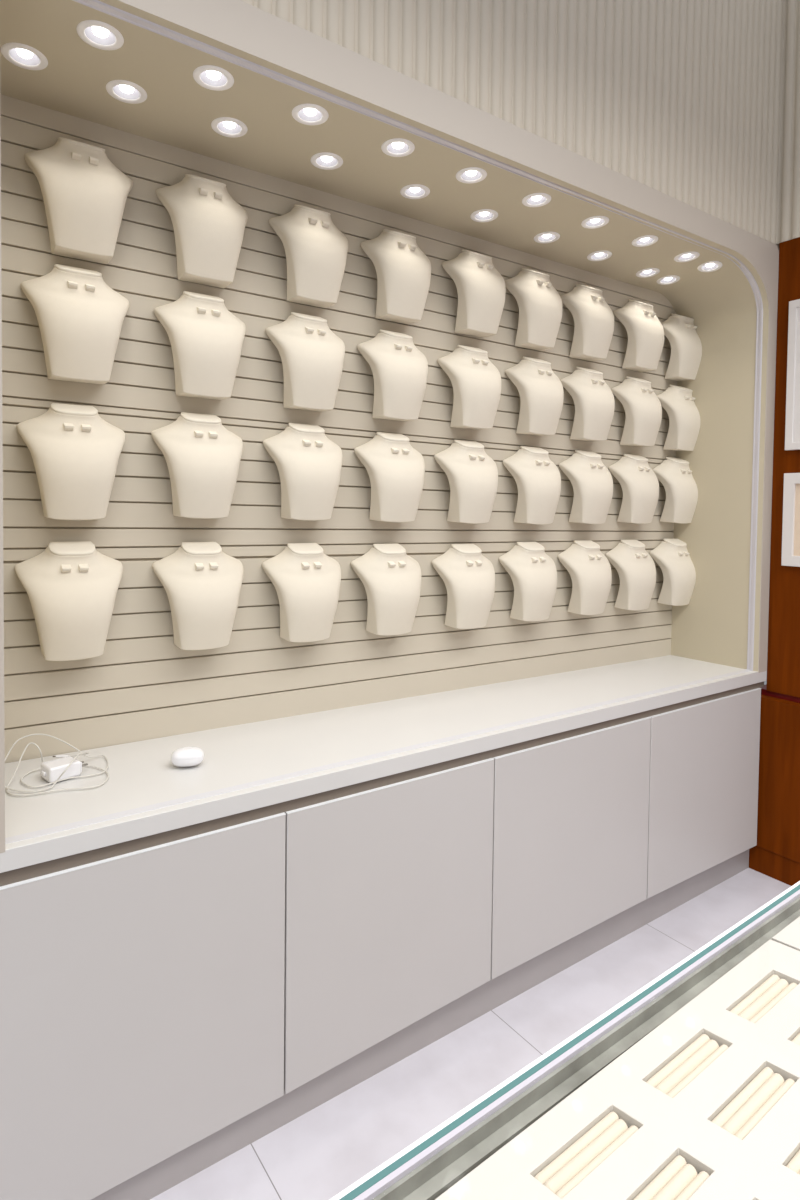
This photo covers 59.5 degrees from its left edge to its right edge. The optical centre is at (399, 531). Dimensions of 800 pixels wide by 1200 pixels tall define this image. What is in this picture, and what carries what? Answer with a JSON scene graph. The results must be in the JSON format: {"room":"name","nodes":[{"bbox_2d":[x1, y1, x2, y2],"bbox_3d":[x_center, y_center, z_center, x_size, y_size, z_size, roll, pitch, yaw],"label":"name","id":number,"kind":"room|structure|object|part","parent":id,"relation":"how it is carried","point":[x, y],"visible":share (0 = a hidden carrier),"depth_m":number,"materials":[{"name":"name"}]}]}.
{"room":"shop","nodes":[
{"label":"shop","id":0,"kind":"room"},
{"bbox_2d":[0,94,677,762],"bbox_3d":[0.091,-0.304,2.669,2.974,1.842,0.222,-1,2,-35],"label":"wall","id":1,"kind":"structure","parent":0,"point":[143,686],"depth_m":2.25,"materials":[{"name":"beige laminate"}]},
{"bbox_2d":[15,541,122,660],"bbox_3d":[-0.887,0.186,1.901,0.272,0.317,0.125,-1,2,-33],"label":"bust","id":2,"kind":"object","parent":1,"relation":"attached to","point":[71,588],"visible":1,"depth_m":1.86,"materials":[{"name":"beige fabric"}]},
{"bbox_2d":[17,403,124,519],"bbox_3d":[-0.876,-0.191,1.893,0.272,0.317,0.125,-1,2,-33],"label":"bust","id":3,"kind":"object","parent":1,"relation":"attached to","point":[75,452],"visible":1,"depth_m":1.85,"materials":[{"name":"beige fabric"}]},
{"bbox_2d":[21,264,128,384],"bbox_3d":[-0.863,-0.566,1.887,0.272,0.317,0.125,-1,2,-33],"label":"bust","id":4,"kind":"object","parent":1,"relation":"attached to","point":[80,318],"visible":1,"depth_m":1.85,"materials":[{"name":"beige fabric"}]},
{"bbox_2d":[24,137,132,263],"bbox_3d":[-0.851,-0.903,1.882,0.272,0.317,0.125,-1,2,-33],"label":"bust","id":5,"kind":"object","parent":1,"relation":"attached to","point":[84,194],"visible":1,"depth_m":1.84,"materials":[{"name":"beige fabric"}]},
{"bbox_2d":[151,412,242,518],"bbox_3d":[-0.586,-0.198,2.083,0.272,0.317,0.125,-1,2,-33],"label":"bust","id":6,"kind":"object","parent":1,"relation":"attached to","point":[203,457],"visible":1,"depth_m":2.04,"materials":[{"name":"beige fabric"}]},
{"bbox_2d":[152,542,242,649],"bbox_3d":[-0.588,0.190,2.097,0.272,0.317,0.125,-1,2,-33],"label":"bust","id":7,"kind":"object","parent":1,"relation":"attached to","point":[202,583],"visible":1,"depth_m":2.06,"materials":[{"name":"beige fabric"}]},
{"bbox_2d":[154,291,245,399],"bbox_3d":[-0.576,-0.557,2.075,0.272,0.317,0.125,-1,2,-33],"label":"bust","id":8,"kind":"object","parent":1,"relation":"attached to","point":[206,339],"visible":1,"depth_m":2.04,"materials":[{"name":"beige fabric"}]},
{"bbox_2d":[156,174,247,287],"bbox_3d":[-0.567,-0.900,2.067,0.272,0.317,0.125,-1,2,-33],"label":"bust","id":9,"kind":"object","parent":1,"relation":"attached to","point":[209,225],"visible":1,"depth_m":2.03,"materials":[{"name":"beige fabric"}]},
{"bbox_2d":[262,543,340,641],"bbox_3d":[-0.300,0.197,2.285,0.272,0.317,0.125,-1,2,-33],"label":"bust","id":10,"kind":"object","parent":1,"relation":"attached to","point":[306,581],"visible":1,"depth_m":2.25,"materials":[{"name":"beige fabric"}]},
{"bbox_2d":[263,423,342,519],"bbox_3d":[-0.295,-0.196,2.273,0.272,0.317,0.125,-1,2,-33],"label":"bust","id":11,"kind":"object","parent":1,"relation":"attached to","point":[309,464],"visible":1,"depth_m":2.23,"materials":[{"name":"beige fabric"}]},
{"bbox_2d":[265,312,344,411],"bbox_3d":[-0.286,-0.554,2.264,0.272,0.317,0.125,-1,2,-33],"label":"bust","id":12,"kind":"object","parent":1,"relation":"attached to","point":[312,355],"visible":1,"depth_m":2.22,"materials":[{"name":"beige fabric"}]},
{"bbox_2d":[269,204,347,307],"bbox_3d":[-0.274,-0.900,2.258,0.272,0.317,0.125,-1,2,-33],"label":"bust","id":13,"kind":"object","parent":1,"relation":"attached to","point":[316,250],"visible":1,"depth_m":2.22,"materials":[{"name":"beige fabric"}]},
{"bbox_2d":[351,543,420,634],"bbox_3d":[-0.027,0.201,2.464,0.272,0.317,0.125,-1,2,-33],"label":"bust","id":14,"kind":"object","parent":1,"relation":"attached to","point":[391,578],"visible":1,"depth_m":2.42,"materials":[{"name":"beige fabric"}]},
{"bbox_2d":[354,432,424,521],"bbox_3d":[-0.015,-0.193,2.456,0.272,0.317,0.125,-1,2,-33],"label":"bust","id":15,"kind":"object","parent":1,"relation":"attached to","point":[395,469],"visible":1,"depth_m":2.41,"materials":[{"name":"beige fabric"}]},
{"bbox_2d":[357,329,427,420],"bbox_3d":[-0.004,-0.551,2.449,0.272,0.317,0.125,-1,2,-33],"label":"bust","id":16,"kind":"object","parent":1,"relation":"attached to","point":[399,369],"visible":1,"depth_m":2.40,"materials":[{"name":"beige fabric"}]},
{"bbox_2d":[360,229,430,323],"bbox_3d":[0.008,-0.900,2.443,0.272,0.317,0.125,-1,2,-33],"label":"bust","id":17,"kind":"object","parent":1,"relation":"attached to","point":[403,271],"visible":1,"depth_m":2.40,"materials":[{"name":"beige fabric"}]},
{"bbox_2d":[432,544,494,628],"bbox_3d":[0.263,0.205,2.654,0.272,0.317,0.125,-1,2,-33],"label":"bust","id":18,"kind":"object","parent":1,"relation":"attached to","point":[468,576],"visible":1,"depth_m":2.61,"materials":[{"name":"beige fabric"}]},
{"bbox_2d":[434,440,497,523],"bbox_3d":[0.273,-0.190,2.644,0.272,0.317,0.125,-1,2,-33],"label":"bust","id":19,"kind":"object","parent":1,"relation":"attached to","point":[472,475],"visible":1,"depth_m":2.60,"materials":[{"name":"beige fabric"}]},
{"bbox_2d":[437,345,500,429],"bbox_3d":[0.285,-0.547,2.638,0.272,0.317,0.125,-1,2,-33],"label":"bust","id":20,"kind":"object","parent":1,"relation":"attached to","point":[476,382],"visible":1,"depth_m":2.59,"materials":[{"name":"beige fabric"}]},
{"bbox_2d":[442,250,505,337],"bbox_3d":[0.300,-0.905,2.634,0.272,0.317,0.125,-1,2,-33],"label":"bust","id":21,"kind":"object","parent":1,"relation":"attached to","point":[481,289],"visible":1,"depth_m":2.59,"materials":[{"name":"beige fabric"}]},
{"bbox_2d":[499,542,556,620],"bbox_3d":[0.541,0.200,2.835,0.272,0.317,0.125,-1,2,-33],"label":"bust","id":22,"kind":"object","parent":1,"relation":"attached to","point":[533,573],"visible":1,"depth_m":2.79,"materials":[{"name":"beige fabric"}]},
{"bbox_2d":[503,446,560,524],"bbox_3d":[0.556,-0.189,2.829,0.272,0.317,0.125,-1,2,-33],"label":"bust","id":23,"kind":"object","parent":1,"relation":"attached to","point":[537,478],"visible":1,"depth_m":2.78,"materials":[{"name":"beige fabric"}]},
{"bbox_2d":[505,268,561,350],"bbox_3d":[0.555,-0.897,2.800,0.272,0.317,0.125,-1,2,-33],"label":"bust","id":24,"kind":"object","parent":1,"relation":"attached to","point":[539,303],"visible":0.99,"depth_m":2.75,"materials":[{"name":"beige fabric"}]},
{"bbox_2d":[505,357,563,435],"bbox_3d":[0.564,-0.549,2.820,0.272,0.317,0.125,-1,2,-33],"label":"bust","id":25,"kind":"object","parent":1,"relation":"attached to","point":[541,393],"visible":1,"depth_m":2.77,"materials":[{"name":"beige fabric"}]},
{"bbox_2d":[558,540,611,614],"bbox_3d":[0.819,0.196,3.016,0.272,0.317,0.125,-1,2,-33],"label":"bust","id":26,"kind":"object","parent":1,"relation":"attached to","point":[589,569],"visible":1,"depth_m":2.97,"materials":[{"name":"beige fabric"}]},
{"bbox_2d":[559,450,612,523],"bbox_3d":[0.821,-0.193,3.002,0.272,0.317,0.125,-1,2,-33],"label":"bust","id":27,"kind":"object","parent":1,"relation":"attached to","point":[591,481],"visible":1,"depth_m":2.96,"materials":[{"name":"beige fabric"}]},
{"bbox_2d":[560,284,613,360],"bbox_3d":[0.816,-0.895,2.971,0.272,0.317,0.125,-1,2,-33],"label":"bust","id":28,"kind":"object","parent":1,"relation":"attached to","point":[593,317],"visible":0.99,"depth_m":2.92,"materials":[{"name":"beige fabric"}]},
{"bbox_2d":[560,367,614,440],"bbox_3d":[0.823,-0.547,2.989,0.272,0.317,0.125,-1,2,-33],"label":"bust","id":29,"kind":"object","parent":1,"relation":"attached to","point":[593,399],"visible":0.99,"depth_m":2.94,"materials":[{"name":"beige fabric"}]},
{"bbox_2d":[606,539,655,609],"bbox_3d":[1.073,0.195,3.182,0.272,0.317,0.125,-1,2,-33],"label":"bust","id":30,"kind":"object","parent":1,"relation":"attached to","point":[635,567],"visible":1,"depth_m":3.13,"materials":[{"name":"beige fabric"}]},
{"bbox_2d":[609,454,658,523],"bbox_3d":[1.083,-0.196,3.173,0.272,0.317,0.125,-1,2,-33],"label":"bust","id":31,"kind":"object","parent":1,"relation":"attached to","point":[639,483],"visible":1,"depth_m":3.13,"materials":[{"name":"beige fabric"}]},
{"bbox_2d":[611,376,661,446],"bbox_3d":[1.093,-0.546,3.166,0.272,0.317,0.125,-1,2,-33],"label":"bust","id":32,"kind":"object","parent":1,"relation":"attached to","point":[642,406],"visible":1,"depth_m":3.12,"materials":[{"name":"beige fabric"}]},
{"bbox_2d":[614,300,663,371],"bbox_3d":[1.100,-0.891,3.157,0.272,0.317,0.125,-1,2,-33],"label":"bust","id":33,"kind":"object","parent":1,"relation":"attached to","point":[645,332],"visible":1,"depth_m":3.11,"materials":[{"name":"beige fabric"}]},
{"bbox_2d":[650,538,695,605],"bbox_3d":[1.331,0.192,3.351,0.272,0.317,0.125,-1,2,-33],"label":"bust","id":34,"kind":"object","parent":1,"relation":"attached to","point":[672,556],"visible":0.95,"depth_m":3.30,"materials":[{"name":"beige fabric"}]},
{"bbox_2d":[652,457,697,522],"bbox_3d":[1.339,-0.199,3.341,0.272,0.317,0.125,-1,2,-33],"label":"bust","id":35,"kind":"object","parent":1,"relation":"attached to","point":[675,474],"visible":0.94,"depth_m":3.29,"materials":[{"name":"beige fabric"}]},
{"bbox_2d":[657,385,699,450],"bbox_3d":[1.354,-0.544,3.337,0.272,0.317,0.125,-1,2,-33],"label":"bust","id":36,"kind":"object","parent":1,"relation":"attached to","point":[681,409],"visible":0.86,"depth_m":3.29,"materials":[{"name":"beige fabric"}]},
{"bbox_2d":[661,313,701,380],"bbox_3d":[1.357,-0.881,3.325,0.272,0.317,0.125,-1,2,-33],"label":"bust","id":37,"kind":"object","parent":1,"relation":"attached to","point":[685,343],"visible":0.84,"depth_m":3.27,"materials":[{"name":"beige fabric"}]},
{"bbox_2d":[0,0,768,352],"bbox_3d":[0.251,-0.988,2.421,2.941,0.335,0.534,-1,2,-35],"label":"ceiling","id":38,"kind":"structure","parent":0,"point":[177,111],"depth_m":2.08,"materials":[{"name":"paint"}]},
{"bbox_2d":[1,42,47,69],"bbox_3d":[-0.897,-1.160,1.674,0.100,0.053,0.100,0,1,-34],"label":"recessed light","id":39,"kind":"object","parent":38,"relation":"in","point":[24,56],"visible":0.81,"depth_m":1.68,"materials":[{"name":"white metal"}]},
{"bbox_2d":[76,20,123,49],"bbox_3d":[-0.684,-1.157,1.598,0.100,0.053,0.100,0,1,-35],"label":"recessed light","id":40,"kind":"object","parent":38,"relation":"in","point":[98,34],"visible":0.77,"depth_m":1.60,"materials":[{"name":"white metal"}]},
{"bbox_2d":[106,80,146,103],"bbox_3d":[-0.706,-1.160,1.808,0.100,0.053,0.100,0,1,-34],"label":"recessed light","id":41,"kind":"object","parent":38,"relation":"in","point":[125,91],"visible":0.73,"depth_m":1.81,"materials":[{"name":"white metal"}]},
{"bbox_2d":[193,65,233,90],"bbox_3d":[-0.466,-1.159,1.751,0.100,0.053,0.100,0,1,-35],"label":"recessed light","id":42,"kind":"object","parent":38,"relation":"in","point":[210,77],"visible":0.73,"depth_m":1.76,"materials":[{"name":"white metal"}]},
{"bbox_2d":[211,117,247,137],"bbox_3d":[-0.479,-1.161,1.968,0.100,0.053,0.100,0,0,-34],"label":"recessed light","id":43,"kind":"object","parent":38,"relation":"in","point":[224,126],"visible":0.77,"depth_m":1.98,"materials":[{"name":"white metal"}]},
{"bbox_2d":[292,103,328,124],"bbox_3d":[-0.245,-1.160,1.907,0.100,0.053,0.100,0,0,-35],"label":"recessed light","id":44,"kind":"object","parent":38,"relation":"in","point":[307,114],"visible":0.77,"depth_m":1.91,"materials":[{"name":"white metal"}]},
{"bbox_2d":[310,152,342,169],"bbox_3d":[-0.224,-1.161,2.147,0.100,0.055,0.100,1,2,16],"label":"recessed light","id":45,"kind":"object","parent":38,"relation":"in","point":[324,160],"visible":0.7,"depth_m":2.15,"materials":[{"name":"white metal"}]},
{"bbox_2d":[381,138,414,156],"bbox_3d":[-0.006,-1.162,2.074,0.100,0.055,0.100,1,2,11],"label":"recessed light","id":46,"kind":"object","parent":38,"relation":"in","point":[396,147],"visible":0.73,"depth_m":2.08,"materials":[{"name":"white metal"}]},
{"bbox_2d":[400,184,429,198],"bbox_3d":[0.051,-1.161,2.340,0.100,0.056,0.100,1,2,12],"label":"recessed light","id":47,"kind":"object","parent":38,"relation":"in","point":[413,191],"visible":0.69,"depth_m":2.35,"materials":[{"name":"white metal"}]},
{"bbox_2d":[456,167,486,183],"bbox_3d":[0.228,-1.163,2.239,0.100,0.056,0.100,1,2,11],"label":"recessed light","id":48,"kind":"object","parent":38,"relation":"in","point":[469,175],"visible":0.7,"depth_m":2.25,"materials":[{"name":"white metal"}]},
{"bbox_2d":[470,209,497,221],"bbox_3d":[0.303,-1.160,2.518,0.100,0.056,0.100,1,2,12],"label":"recessed light","id":49,"kind":"object","parent":38,"relation":"in","point":[483,215],"visible":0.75,"depth_m":2.53,"materials":[{"name":"white metal"}]},
{"bbox_2d":[522,193,550,206],"bbox_3d":[0.470,-1.165,2.409,0.100,0.056,0.100,1,2,11],"label":"recessed light","id":50,"kind":"object","parent":38,"relation":"in","point":[535,199],"visible":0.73,"depth_m":2.42,"materials":[{"name":"white metal"}]},
{"bbox_2d":[534,232,559,242],"bbox_3d":[0.568,-1.160,2.704,0.100,0.057,0.100,1,2,12],"label":"recessed light","id":51,"kind":"object","parent":38,"relation":"in","point":[545,237],"visible":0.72,"depth_m":2.71,"materials":[{"name":"white metal"}]},
{"bbox_2d":[581,216,608,228],"bbox_3d":[0.722,-1.167,2.586,0.100,0.057,0.100,1,2,11],"label":"recessed light","id":52,"kind":"object","parent":38,"relation":"in","point":[593,222],"visible":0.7,"depth_m":2.59,"materials":[{"name":"white metal"}]},
{"bbox_2d":[587,251,611,260],"bbox_3d":[0.822,-1.160,2.883,0.100,0.057,0.100,1,2,12],"label":"recessed light","id":53,"kind":"object","parent":38,"relation":"in","point":[598,255],"visible":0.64,"depth_m":2.89,"materials":[{"name":"white metal"}]},
{"bbox_2d":[632,235,657,246],"bbox_3d":[0.965,-1.168,2.757,0.100,0.058,0.100,1,2,11],"label":"recessed light","id":54,"kind":"object","parent":38,"relation":"in","point":[647,240],"visible":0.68,"depth_m":2.77,"materials":[{"name":"white metal"}]},
{"bbox_2d":[636,268,659,277],"bbox_3d":[1.087,-1.159,3.070,0.100,0.058,0.100,1,2,12],"label":"recessed light","id":55,"kind":"object","parent":38,"relation":"in","point":[649,272],"visible":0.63,"depth_m":3.08,"materials":[{"name":"white metal"}]},
{"bbox_2d":[657,275,679,284],"bbox_3d":[1.210,-1.159,3.157,0.100,0.058,0.100,1,2,12],"label":"recessed light","id":56,"kind":"object","parent":38,"relation":"in","point":[670,279],"visible":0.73,"depth_m":3.17,"materials":[{"name":"white metal"}]},
{"bbox_2d":[674,252,699,261],"bbox_3d":[1.197,-1.170,2.920,0.100,0.058,0.100,1,2,11],"label":"recessed light","id":57,"kind":"object","parent":38,"relation":"in","point":[687,256],"visible":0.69,"depth_m":2.93,"materials":[{"name":"white metal"}]},
{"bbox_2d":[697,261,722,271],"bbox_3d":[1.337,-1.166,3.019,0.100,0.061,0.099,1,2,9],"label":"recessed light","id":58,"kind":"object","parent":38,"relation":"in","point":[711,266],"visible":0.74,"depth_m":3.03,"materials":[{"name":"white metal"}]},
{"bbox_2d":[0,0,782,852],"bbox_3d":[-0.210,-0.876,1.804,4.547,3.038,0.051,-1,2,-35],"label":"wall","id":59,"kind":"structure","parent":0,"point":[680,99],"depth_m":2.36,"materials":[{"name":"paint"}]},
{"bbox_2d":[5,669,751,843],"bbox_3d":[0.370,0.630,2.294,2.917,0.002,0.027,-1,2,-35],"label":"trim","id":60,"kind":"structure","parent":59,"relation":"attached to","point":[25,836],"depth_m":1.87,"materials":[{"name":"white"}]},
{"bbox_2d":[72,0,762,669],"bbox_3d":[0.384,-0.259,2.264,2.916,1.778,0.029,-1,2,-35],"label":"trim","id":61,"kind":"structure","parent":59,"relation":"attached to","point":[100,6],"depth_m":2.20,"materials":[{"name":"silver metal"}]},
{"bbox_2d":[150,868,790,1199],"bbox_3d":[1.215,1.644,0.383,5.400,0.050,4.320,-1,2,-35],"label":"floor","id":62,"kind":"structure","parent":0,"point":[325,1150],"depth_m":2.02,"materials":[{"name":"tile"}]},
{"bbox_2d":[0,812,285,1199],"bbox_3d":[-0.765,1.090,1.768,0.799,0.756,0.501,-1,2,-35],"label":"base cabinet","id":63,"kind":"object","parent":62,"relation":"on","point":[142,991],"visible":0.98,"depth_m":1.58,"materials":[{"name":"laminate"}]},
{"bbox_3d":[-0.620,0.722,1.556,0.799,0.002,0.010,-1,2,-35],"label":"edge trim","id":64,"kind":"part","parent":63,"relation":"part of","materials":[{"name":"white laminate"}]},
{"bbox_2d":[284,758,493,1093],"bbox_3d":[-0.144,1.074,2.205,0.713,0.737,0.501,-1,2,-35],"label":"door","id":65,"kind":"structure","parent":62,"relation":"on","point":[388,888],"depth_m":1.97,"materials":[{"name":"laminate"}]},
{"bbox_3d":[0.002,0.715,1.993,0.713,0.002,0.010,-1,2,-35],"label":"edge trim","id":66,"kind":"part","parent":65,"relation":"part of","materials":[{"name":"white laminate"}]},
{"bbox_2d":[91,849,748,1199],"bbox_3d":[-0.247,1.478,1.904,4.561,0.150,0.060,-1,2,-36],"label":"toe kick","id":67,"kind":"structure","parent":62,"relation":"on","point":[219,1145],"depth_m":2.08,"materials":[{"name":"grey laminate"}]},
{"bbox_2d":[330,881,799,1199],"bbox_3d":[0.429,1.093,0.647,1.900,1.016,0.560,-1,2,-37],"label":"display case","id":68,"kind":"object","parent":62,"relation":"on","point":[428,1167],"depth_m":0.76,"materials":[{"name":"clear glass"}]},
{"bbox_2d":[435,939,799,1199],"bbox_3d":[0.342,0.617,0.616,0.893,0.040,0.390,-1,2,-38],"label":"tray","id":69,"kind":"object","parent":68,"relation":"in","point":[705,1105],"visible":1,"depth_m":0.71,"materials":[{"name":"beige fabric"}]},
{"bbox_2d":[772,916,799,950],"bbox_3d":[0.817,0.610,0.982,0.443,0.040,0.347,2,3,44],"label":"tray","id":70,"kind":"object","parent":68,"relation":"in","point":[789,936],"visible":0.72,"depth_m":1.01,"materials":[{"name":"beige fabric"}]},
{"bbox_2d":[491,717,650,978],"bbox_3d":[0.478,1.054,2.642,0.799,0.710,0.501,-1,2,-35],"label":"base cabinet","id":71,"kind":"object","parent":62,"relation":"on","point":[571,814],"visible":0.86,"depth_m":2.40,"materials":[{"name":"laminate"}]},
{"bbox_3d":[0.623,0.708,2.430,0.799,0.002,0.010,-1,2,-35],"label":"edge trim","id":72,"kind":"part","parent":71,"relation":"part of","materials":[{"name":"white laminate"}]},
{"bbox_2d":[647,688,760,898],"bbox_3d":[1.135,1.047,3.104,0.799,0.711,0.501,-1,2,-35],"label":"base cabinet","id":73,"kind":"object","parent":62,"relation":"on","point":[704,775],"visible":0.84,"depth_m":2.87,"materials":[{"name":"laminate"}]},
{"bbox_2d":[0,655,766,872],"bbox_3d":[-0.374,0.649,2.060,4.547,0.062,0.555,-1,2,-35],"label":"countertop","id":74,"kind":"structure","parent":73,"relation":"on","point":[143,773],"depth_m":2.03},
{"bbox_2d":[5,734,108,795],"bbox_3d":[-0.879,0.584,1.791,0.249,0.087,0.222,0,2,-23],"label":"charging cable","id":75,"kind":"object","parent":74,"relation":"on","point":[36,745],"visible":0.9,"depth_m":1.78,"materials":[{"name":"white plastic"}]},
{"bbox_2d":[41,756,87,782],"bbox_3d":[-0.863,0.607,1.799,0.064,0.038,0.108,2,3,43],"label":"charger","id":76,"kind":"object","parent":74,"relation":"on","point":[51,770],"visible":1,"depth_m":1.77,"materials":[{"name":"white plastic"}]},
{"bbox_2d":[171,746,203,766],"bbox_3d":[-0.573,0.606,1.887,0.086,0.046,0.066,0,2,-13],"label":"case","id":77,"kind":"object","parent":74,"relation":"on","point":[183,756],"visible":1,"depth_m":1.86,"materials":[{"name":"white plastic"}]},
{"bbox_3d":[-0.572,0.592,1.887,0.086,0.019,0.066,0,2,-13],"label":"lid","id":78,"kind":"part","parent":77,"relation":"part of","materials":[{"name":"white plastic"}]},
{"bbox_2d":[0,682,763,885],"bbox_3d":[-0.235,0.698,1.863,4.547,0.034,0.050,-1,2,-35],"label":"countertop edge recess","id":79,"kind":"structure","parent":74,"relation":"on","point":[13,876],"depth_m":1.81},
{"bbox_3d":[1.280,0.701,2.892,0.799,0.002,0.010,-1,2,-35],"label":"edge trim","id":80,"kind":"part","parent":73,"relation":"part of","materials":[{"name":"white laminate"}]},
{"bbox_2d":[749,237,799,885],"bbox_3d":[2.407,0.167,2.288,0.328,2.807,2.360,-1,2,-35],"label":"tall cabinet","id":81,"kind":"object","parent":62,"relation":"on","point":[776,854],"depth_m":3.06,"materials":[{"name":"brown wood"}]},
{"bbox_3d":[2.396,1.113,2.318,0.328,0.678,2.360,-1,2,-35],"label":"panel","id":82,"kind":"part","parent":81,"relation":"part of","materials":[{"name":"brown wood"}]},
{"bbox_3d":[2.440,-0.243,2.258,0.300,1.985,2.300,-1,2,-35],"label":"panel","id":83,"kind":"part","parent":81,"relation":"part of","materials":[{"name":"brown wood"}]},
{"bbox_3d":[1.834,-0.045,2.843,0.022,0.403,0.540,-1,2,-35],"label":"wall frame","id":84,"kind":"part","parent":81,"relation":"part of","materials":[{"name":"white wood"}]},
{"bbox_3d":[1.847,-0.667,2.815,0.022,0.642,0.560,-1,2,-35],"label":"wall frame","id":85,"kind":"part","parent":81,"relation":"part of","materials":[{"name":"white wood"}]},
{"bbox_3d":[1.850,-0.667,2.816,0.012,0.580,0.498,-1,2,-35],"label":"panel","id":86,"kind":"part","parent":81,"relation":"part of","materials":[{"name":"white"}]},
{"bbox_2d":[794,484,799,555],"bbox_3d":[1.838,-0.045,2.846,0.008,0.313,0.450,-1,2,-35],"label":"picture","id":87,"kind":"object","parent":81,"relation":"attached to","point":[796,486],"depth_m":3.02},
{"bbox_2d":[670,343,766,671],"bbox_3d":[1.447,-0.132,3.340,0.082,1.484,0.597,-1,2,-35],"label":"wall","id":88,"kind":"structure","parent":0,"point":[713,627],"depth_m":3.23,"materials":[{"name":"paint"}]},
{"bbox_2d":[776,0,799,243],"bbox_3d":[3.211,-1.755,0.886,0.011,1.142,5.423,-1,2,-35],"label":"wall","id":89,"kind":"structure","parent":0,"point":[788,186],"depth_m":3.04,"materials":[{"name":"paint"}]}
]}

